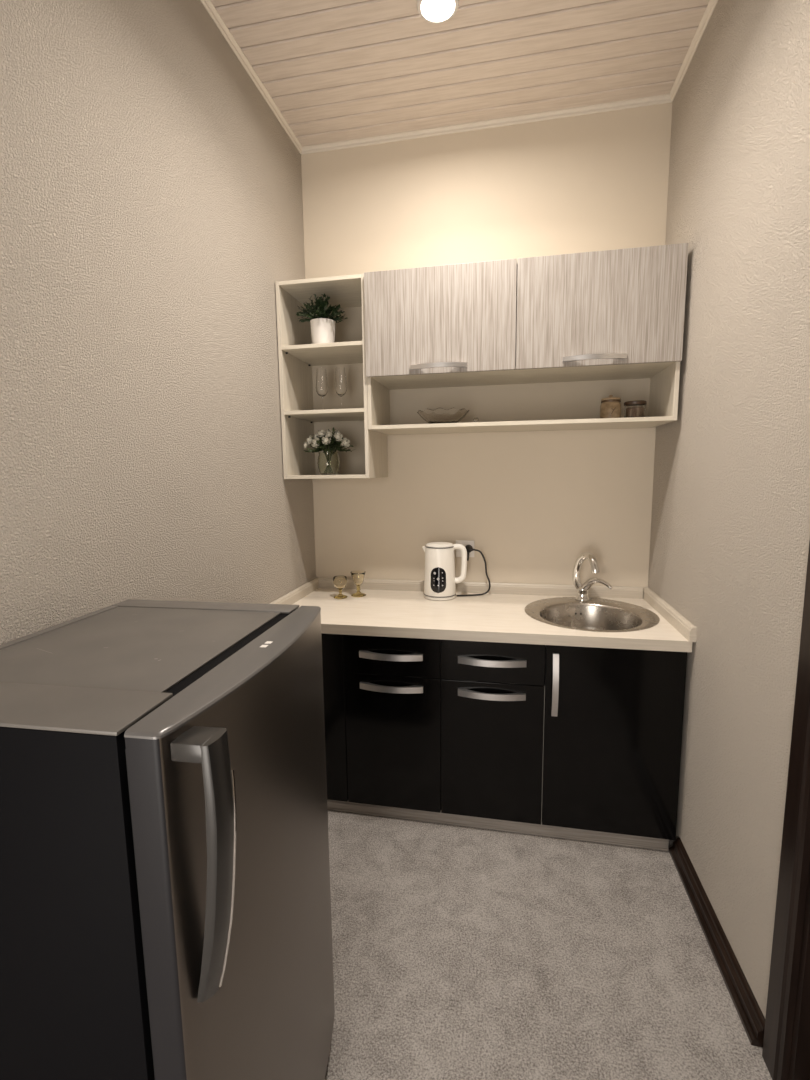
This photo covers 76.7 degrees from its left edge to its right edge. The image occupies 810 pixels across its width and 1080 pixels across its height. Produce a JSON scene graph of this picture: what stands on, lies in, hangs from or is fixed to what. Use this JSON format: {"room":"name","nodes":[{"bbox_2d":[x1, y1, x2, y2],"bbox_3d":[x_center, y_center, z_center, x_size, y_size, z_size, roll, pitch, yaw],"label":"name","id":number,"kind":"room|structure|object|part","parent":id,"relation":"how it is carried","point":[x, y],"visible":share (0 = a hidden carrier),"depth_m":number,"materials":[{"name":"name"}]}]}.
{"room":"kitchenette","nodes":[
{"label":"kitchenette","id":0,"kind":"room"},
{"bbox_2d":[0,0,315,644],"bbox_3d":[-0.887,-0.182,0.947,0.100,3.054,3.600,1,8,11],"label":"wall","id":1,"kind":"structure","parent":0,"point":[151,200],"depth_m":1.41,"materials":[{"name":"paint"}]},
{"bbox_2d":[200,0,302,153],"bbox_3d":[-0.848,-1.653,0.741,0.018,0.024,3.600,1,8,11],"label":"trim","id":2,"kind":"structure","parent":1,"relation":"attached to","point":[208,5],"depth_m":1.97,"materials":[{"name":"beige wood"}]},
{"bbox_2d":[211,0,709,146],"bbox_3d":[-0.037,-1.679,0.575,1.873,0.050,3.800,1,8,11],"label":"ceiling","id":3,"kind":"structure","parent":0,"point":[335,70],"depth_m":1.94,"materials":[{"name":"beige wood"}]},
{"bbox_2d":[417,0,458,23],"bbox_3d":[0.111,-1.796,1.723,0.142,0.021,0.142,1,8,11],"label":"recessed light","id":4,"kind":"object","parent":3,"relation":"in","point":[434,11],"visible":1,"depth_m":1.73,"materials":[{"name":"white glass"}]},
{"bbox_3d":[0.111,-1.796,1.723,0.109,0.021,0.109,1,8,11],"label":"bulb","id":5,"kind":"part","parent":4,"relation":"part of","materials":[{"name":"white"}]},
{"bbox_2d":[301,103,671,588],"bbox_3d":[0.341,-0.413,2.573,1.873,3.054,0.100,1,8,11],"label":"wall","id":6,"kind":"structure","parent":0,"point":[531,502],"depth_m":2.44,"materials":[{"name":"paint"}]},
{"bbox_2d":[275,274,387,478],"bbox_3d":[-0.327,-0.723,2.423,0.404,0.854,0.368,1,8,11],"label":"open shelf unit","id":7,"kind":"object","parent":6,"relation":"attached to","point":[303,416],"visible":0.77,"depth_m":2.42,"materials":[{"name":"beige laminate"}]},
{"bbox_3d":[-0.517,-0.726,2.461,0.016,0.854,0.368,1,8,11],"label":"panel","id":8,"kind":"part","parent":7,"relation":"part of","materials":[{"name":"beige laminate"}]},
{"bbox_3d":[-0.332,-1.138,2.366,0.372,0.016,0.364,1,8,11],"label":"panel","id":9,"kind":"part","parent":7,"relation":"part of","materials":[{"name":"beige laminate"}]},
{"bbox_2d":[296,294,346,343],"bbox_3d":[-0.375,-0.991,2.331,0.236,0.239,0.248,1,8,11],"label":"potted plant","id":10,"kind":"object","parent":7,"relation":"on","point":[322,324],"visible":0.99,"depth_m":2.28,"materials":[{"name":"green plant"}]},
{"bbox_3d":[-0.373,-0.931,2.332,0.115,0.122,0.115,1,8,11],"label":"pot","id":11,"kind":"part","parent":10,"relation":"part of","materials":[{"name":"white ceramic"}]},
{"bbox_2d":[316,368,327,409],"bbox_3d":[-0.390,-0.700,2.408,0.062,0.205,0.062,1,8,11],"label":"wine glass","id":12,"kind":"object","parent":7,"relation":"on","point":[321,376],"visible":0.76,"depth_m":2.38,"materials":[{"name":"white"}]},
{"bbox_3d":[-0.329,-0.871,2.402,0.372,0.016,0.363,1,8,11],"label":"shelf","id":13,"kind":"part","parent":7,"relation":"part of","materials":[{"name":"beige laminate"}]},
{"bbox_3d":[-0.325,-0.593,2.439,0.372,0.016,0.363,1,8,11],"label":"shelf","id":14,"kind":"part","parent":7,"relation":"part of","materials":[{"name":"beige laminate"}]},
{"bbox_3d":[-0.322,-0.308,2.476,0.372,0.016,0.364,1,8,11],"label":"panel","id":15,"kind":"part","parent":7,"relation":"part of","materials":[{"name":"beige laminate"}]},
{"bbox_2d":[317,452,339,474],"bbox_3d":[-0.361,-0.363,2.427,0.107,0.106,0.107,1,8,11],"label":"glass vase","id":16,"kind":"object","parent":7,"relation":"on","point":[328,463],"visible":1,"depth_m":2.39,"materials":[{"name":"white"}]},
{"bbox_2d":[303,427,355,452],"bbox_3d":[-0.356,-0.424,2.418,0.241,0.207,0.189,-3,8,-15],"label":"flower bouquet","id":17,"kind":"object","parent":16,"relation":"in","point":[320,442],"visible":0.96,"depth_m":2.38,"materials":[{"name":"white plant"}]},
{"bbox_3d":[-0.291,-0.747,2.600,0.372,0.854,0.004,1,8,11],"label":"panel","id":18,"kind":"part","parent":7,"relation":"part of","materials":[{"name":"beige wood"}]},
{"bbox_2d":[335,367,346,408],"bbox_3d":[-0.299,-0.698,2.390,0.062,0.205,0.062,1,8,11],"label":"wine glass","id":19,"kind":"object","parent":7,"relation":"on","point":[340,375],"visible":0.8,"depth_m":2.36,"materials":[{"name":"white"}]},
{"bbox_3d":[-0.137,-0.721,2.385,0.016,0.854,0.368,1,8,11],"label":"panel","id":20,"kind":"part","parent":7,"relation":"part of","materials":[{"name":"beige laminate"}]},
{"bbox_2d":[456,540,473,556],"bbox_3d":[0.303,0.044,2.585,0.094,0.086,0.012,1,8,11],"label":"wall outlet","id":21,"kind":"object","parent":6,"relation":"attached to","point":[463,542],"visible":0.57,"depth_m":2.58,"materials":[{"name":"white plastic"}]},
{"bbox_2d":[301,94,671,154],"bbox_3d":[0.311,-1.877,2.321,1.673,0.024,0.018,1,8,11],"label":"trim","id":22,"kind":"structure","parent":6,"relation":"attached to","point":[659,99],"depth_m":2.30,"materials":[{"name":"beige wood"}]},
{"bbox_2d":[364,243,688,434],"bbox_3d":[0.476,-0.812,2.222,1.244,0.640,0.424,1,8,11],"label":"upper cabinet","id":23,"kind":"object","parent":6,"relation":"attached to","point":[530,343],"visible":1,"depth_m":2.08,"materials":[{"name":"beige laminate"}]},
{"bbox_3d":[-0.121,-0.824,2.369,0.016,0.640,0.368,1,8,11],"label":"panel","id":24,"kind":"part","parent":23,"relation":"part of","materials":[{"name":"beige laminate"}]},
{"bbox_3d":[0.134,-0.717,2.104,0.238,0.017,0.036,1,8,11],"label":"handle","id":25,"kind":"part","parent":23,"relation":"part of","materials":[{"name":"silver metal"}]},
{"bbox_3d":[0.139,-0.903,2.106,0.623,0.420,0.018,1,8,11],"label":"lift door","id":26,"kind":"part","parent":23,"relation":"part of","materials":[{"name":"laminate"}]},
{"bbox_2d":[417,408,469,423],"bbox_3d":[0.173,-0.550,2.321,0.241,0.070,0.240,1,8,11],"label":"glass bowl","id":27,"kind":"object","parent":23,"relation":"on","point":[439,415],"visible":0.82,"depth_m":2.25,"materials":[{"name":"white"}]},
{"bbox_3d":[0.517,-0.832,2.427,1.212,0.624,0.004,1,8,11],"label":"panel","id":28,"kind":"part","parent":23,"relation":"part of","materials":[{"name":"beige wood"}]},
{"bbox_2d":[372,416,672,434],"bbox_3d":[0.485,-0.506,2.288,1.212,0.016,0.364,1,8,11],"label":"shelf","id":29,"kind":"object","parent":23,"relation":"attached to","point":[634,422],"depth_m":2.19,"materials":[{"name":"beige laminate"}]},
{"bbox_2d":[372,362,673,389],"bbox_3d":[0.482,-0.726,2.261,1.212,0.016,0.360,1,8,11],"label":"shelf","id":30,"kind":"object","parent":23,"relation":"attached to","point":[634,372],"depth_m":2.27,"materials":[{"name":"beige laminate"}]},
{"bbox_3d":[0.736,-0.709,1.985,0.238,0.017,0.036,1,8,11],"label":"handle","id":31,"kind":"part","parent":23,"relation":"part of","materials":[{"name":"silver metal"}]},
{"bbox_3d":[0.749,-0.895,1.985,0.617,0.420,0.018,1,8,11],"label":"lift door","id":32,"kind":"part","parent":23,"relation":"part of","materials":[{"name":"laminate"}]},
{"bbox_2d":[600,395,620,417],"bbox_3d":[0.879,-0.563,2.187,0.084,0.112,0.086,1,8,11],"label":"storage jar","id":33,"kind":"object","parent":23,"relation":"on","point":[610,407],"visible":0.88,"depth_m":2.15,"materials":[{"name":"brown"}]},
{"bbox_3d":[0.879,-0.607,2.183,0.079,0.024,0.079,1,8,11],"label":"lid","id":34,"kind":"part","parent":33,"relation":"part of","materials":[{"name":"brown wood"}]},
{"bbox_2d":[624,400,646,417],"bbox_3d":[0.980,-0.548,2.181,0.089,0.082,0.089,1,8,11],"label":"storage jar","id":35,"kind":"object","parent":23,"relation":"on","point":[637,408],"visible":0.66,"depth_m":2.15,"materials":[{"name":"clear glass"}]},
{"bbox_3d":[0.979,-0.581,2.176,0.089,0.015,0.089,1,8,11],"label":"lid","id":36,"kind":"part","parent":35,"relation":"part of","materials":[{"name":"brown"}]},
{"bbox_3d":[1.084,-0.807,2.130,0.016,0.640,0.368,1,8,11],"label":"panel","id":37,"kind":"part","parent":23,"relation":"part of","materials":[{"name":"beige laminate"}]},
{"bbox_2d":[325,810,771,1079],"bbox_3d":[0.004,1.392,0.991,1.913,0.100,3.820,1,8,11],"label":"floor","id":38,"kind":"structure","parent":0,"point":[460,952],"depth_m":1.53,"materials":[{"name":"grey carpet"}]},
{"bbox_2d":[0,599,334,1079],"bbox_3d":[-0.461,0.762,1.026,0.575,1.149,0.610,1,8,10],"label":"refrigerator","id":39,"kind":"object","parent":38,"relation":"on","point":[165,895],"visible":1,"depth_m":0.70,"materials":[{"name":"black paint"}]},
{"bbox_3d":[-0.522,0.193,0.987,0.413,0.004,0.434,1,8,10],"label":"panel","id":40,"kind":"part","parent":39,"relation":"part of","materials":[{"name":"grey paint"}]},
{"bbox_3d":[-0.254,0.447,0.677,0.059,0.402,0.052,1,8,10],"label":"handle","id":41,"kind":"part","parent":39,"relation":"part of","materials":[{"name":"grey metal"}]},
{"bbox_3d":[-0.249,0.743,0.987,0.077,1.090,0.604,1,8,10],"label":"door","id":42,"kind":"part","parent":39,"relation":"part of","materials":[{"name":"metal"}]},
{"bbox_2d":[321,633,347,801],"bbox_3d":[-0.362,0.712,2.478,0.350,0.746,0.614,1,8,11],"label":"base cabinet","id":43,"kind":"object","parent":38,"relation":"on","point":[332,644],"visible":0.26,"depth_m":2.15,"materials":[{"name":"black wood"}]},
{"bbox_2d":[343,635,440,812],"bbox_3d":[0.004,0.719,2.389,0.400,0.746,0.646,1,8,11],"label":"base cabinet","id":44,"kind":"object","parent":38,"relation":"on","point":[393,684],"visible":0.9,"depth_m":2.10,"materials":[{"name":"black laminate"},{"name":"satin metal"}]},
{"bbox_3d":[-0.060,0.468,2.052,0.262,0.025,0.032,1,8,11],"label":"handle","id":45,"kind":"part","parent":44,"relation":"part of","materials":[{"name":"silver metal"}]},
{"bbox_3d":[-0.058,0.601,2.070,0.262,0.025,0.032,1,8,11],"label":"handle","id":46,"kind":"part","parent":44,"relation":"part of","materials":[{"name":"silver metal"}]},
{"bbox_3d":[-0.055,0.470,2.077,0.398,0.162,0.018,1,8,11],"label":"drawer","id":47,"kind":"part","parent":44,"relation":"part of","materials":[{"name":"black wood"}]},
{"bbox_2d":[441,640,544,824],"bbox_3d":[0.398,0.724,2.311,0.402,0.746,0.646,1,8,11],"label":"base cabinet","id":48,"kind":"object","parent":38,"relation":"on","point":[492,693],"visible":0.94,"depth_m":2.03,"materials":[{"name":"black"}]},
{"bbox_2d":[269,577,696,651],"bbox_3d":[0.277,0.302,2.294,1.671,0.094,0.652,1,8,11],"label":"countertop","id":49,"kind":"structure","parent":48,"relation":"on","point":[389,608],"depth_m":2.20,"materials":[{"name":"laminate"}]},
{"bbox_2d":[333,576,347,598],"bbox_3d":[-0.320,0.233,2.526,0.070,0.104,0.070,1,8,11],"label":"glass goblet","id":50,"kind":"object","parent":49,"relation":"on","point":[339,582],"visible":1,"depth_m":2.50,"materials":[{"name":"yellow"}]},
{"bbox_2d":[333,576,346,589],"bbox_3d":[-0.320,0.213,2.523,0.070,0.064,0.070,1,8,11],"label":"bowl","id":51,"kind":"object","parent":50,"relation":"on","point":[339,582],"depth_m":2.50,"materials":[{"name":"clear glass"}]},
{"bbox_2d":[350,570,365,596],"bbox_3d":[-0.234,0.219,2.562,0.076,0.120,0.076,1,8,11],"label":"glass goblet","id":52,"kind":"object","parent":49,"relation":"on","point":[357,576],"visible":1,"depth_m":2.54,"materials":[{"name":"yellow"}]},
{"bbox_2d":[350,570,365,585],"bbox_3d":[-0.234,0.195,2.558,0.076,0.072,0.076,1,8,11],"label":"bowl","id":53,"kind":"object","parent":52,"relation":"on","point":[357,576],"depth_m":2.54,"materials":[{"name":"clear glass"}]},
{"bbox_2d":[422,542,466,600],"bbox_3d":[0.182,0.148,2.488,0.160,0.269,0.193,-8,11,-44],"label":"electric kettle","id":54,"kind":"object","parent":49,"relation":"on","point":[440,579],"visible":1,"depth_m":2.44,"materials":[{"name":"white plastic"}]},
{"bbox_3d":[0.158,0.190,2.434,0.075,0.124,0.015,1,8,11],"label":"touch panel","id":55,"kind":"part","parent":54,"relation":"part of","materials":[{"name":"black plastic"}]},
{"bbox_3d":[0.168,0.022,2.483,0.135,0.017,0.135,1,8,11],"label":"lid","id":56,"kind":"part","parent":54,"relation":"part of","materials":[{"name":"white plastic"}]},
{"bbox_3d":[0.262,0.114,2.477,0.078,0.194,0.027,1,8,11],"label":"handle","id":57,"kind":"part","parent":54,"relation":"part of","materials":[{"name":"white plastic"}]},
{"bbox_2d":[457,545,490,595],"bbox_3d":[0.333,0.149,2.552,0.173,0.245,0.090,-2,8,-8],"label":"power cord","id":58,"kind":"object","parent":49,"relation":"on","point":[469,548],"visible":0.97,"depth_m":2.53,"materials":[{"name":"black plastic"}]},
{"bbox_2d":[525,597,659,631],"bbox_3d":[0.795,0.395,2.216,0.544,0.172,0.544,1,8,11],"label":"sink","id":59,"kind":"object","parent":49,"relation":"in","point":[595,614],"visible":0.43,"depth_m":2.32,"materials":[{"name":"metal"}]},
{"bbox_2d":[572,552,612,600],"bbox_3d":[0.863,0.170,2.362,0.103,0.234,0.168,-4,8,-22],"label":"mixer tap","id":60,"kind":"object","parent":49,"relation":"on","point":[582,589],"visible":1,"depth_m":2.38,"materials":[{"name":"silver metal"}]},
{"bbox_3d":[0.838,0.151,2.360,0.054,0.196,0.150,-4,8,-24],"label":"spout","id":61,"kind":"part","parent":60,"relation":"part of","materials":[{"name":"silver metal"}]},
{"bbox_3d":[0.879,0.210,2.356,0.049,0.075,0.147,-7,10,-38],"label":"lever","id":62,"kind":"part","parent":60,"relation":"part of","materials":[{"name":"silver metal"}]},
{"bbox_3d":[0.336,0.606,1.992,0.262,0.025,0.032,1,8,11],"label":"handle","id":63,"kind":"part","parent":48,"relation":"part of","materials":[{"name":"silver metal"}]},
{"bbox_3d":[0.335,0.473,1.974,0.262,0.025,0.032,1,8,11],"label":"handle","id":64,"kind":"part","parent":48,"relation":"part of","materials":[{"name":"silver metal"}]},
{"bbox_3d":[0.339,0.475,1.999,0.400,0.162,0.018,1,8,11],"label":"drawer","id":65,"kind":"part","parent":48,"relation":"part of","materials":[{"name":"black wood"}]},
{"bbox_2d":[327,800,668,850],"bbox_3d":[0.214,1.158,2.129,1.630,0.058,0.018,1,8,11],"label":"plinth","id":66,"kind":"object","parent":38,"relation":"on","point":[384,811],"visible":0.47,"depth_m":2.08,"materials":[{"name":"silver metal"}]},
{"bbox_2d":[541,645,686,839],"bbox_3d":[0.838,0.730,2.224,0.496,0.746,0.646,1,8,11],"label":"base cabinet","id":67,"kind":"object","parent":38,"relation":"on","point":[613,718],"depth_m":1.94,"materials":[{"name":"black"}]},
{"bbox_3d":[0.542,0.846,2.012,0.001,0.576,0.016,1,8,11],"label":"cabinet edge strip","id":68,"kind":"part","parent":67,"relation":"part of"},
{"bbox_3d":[0.569,0.553,1.938,0.022,0.248,0.032,1,8,11],"label":"handle","id":69,"kind":"part","parent":67,"relation":"part of","materials":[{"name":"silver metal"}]},
{"bbox_2d":[648,0,809,1017],"bbox_3d":[0.852,-0.159,0.603,0.100,3.054,3.600,1,8,11],"label":"wall","id":70,"kind":"structure","parent":0,"point":[730,534],"depth_m":1.49,"materials":[{"name":"paint"}]},
{"bbox_2d":[669,0,717,102],"bbox_3d":[0.775,-1.631,0.419,0.018,0.024,3.600,1,8,11],"label":"trim","id":71,"kind":"structure","parent":70,"relation":"attached to","point":[711,5],"depth_m":1.90,"materials":[{"name":"beige wood"}]},
{"bbox_2d":[669,837,764,1046],"bbox_3d":[0.967,1.213,1.631,0.036,0.062,0.686,1,8,11],"label":"baseboard","id":72,"kind":"structure","parent":70,"relation":"attached to","point":[751,1016],"depth_m":1.52,"materials":[{"name":"brown wood"}]},
{"bbox_2d":[762,540,809,1079],"bbox_3d":[0.836,0.294,0.659,0.140,2.142,1.010,1,8,11],"label":"door","id":73,"kind":"structure","parent":70,"relation":"in","point":[786,1042],"depth_m":1.16,"materials":[{"name":"brown wood"}]}
]}

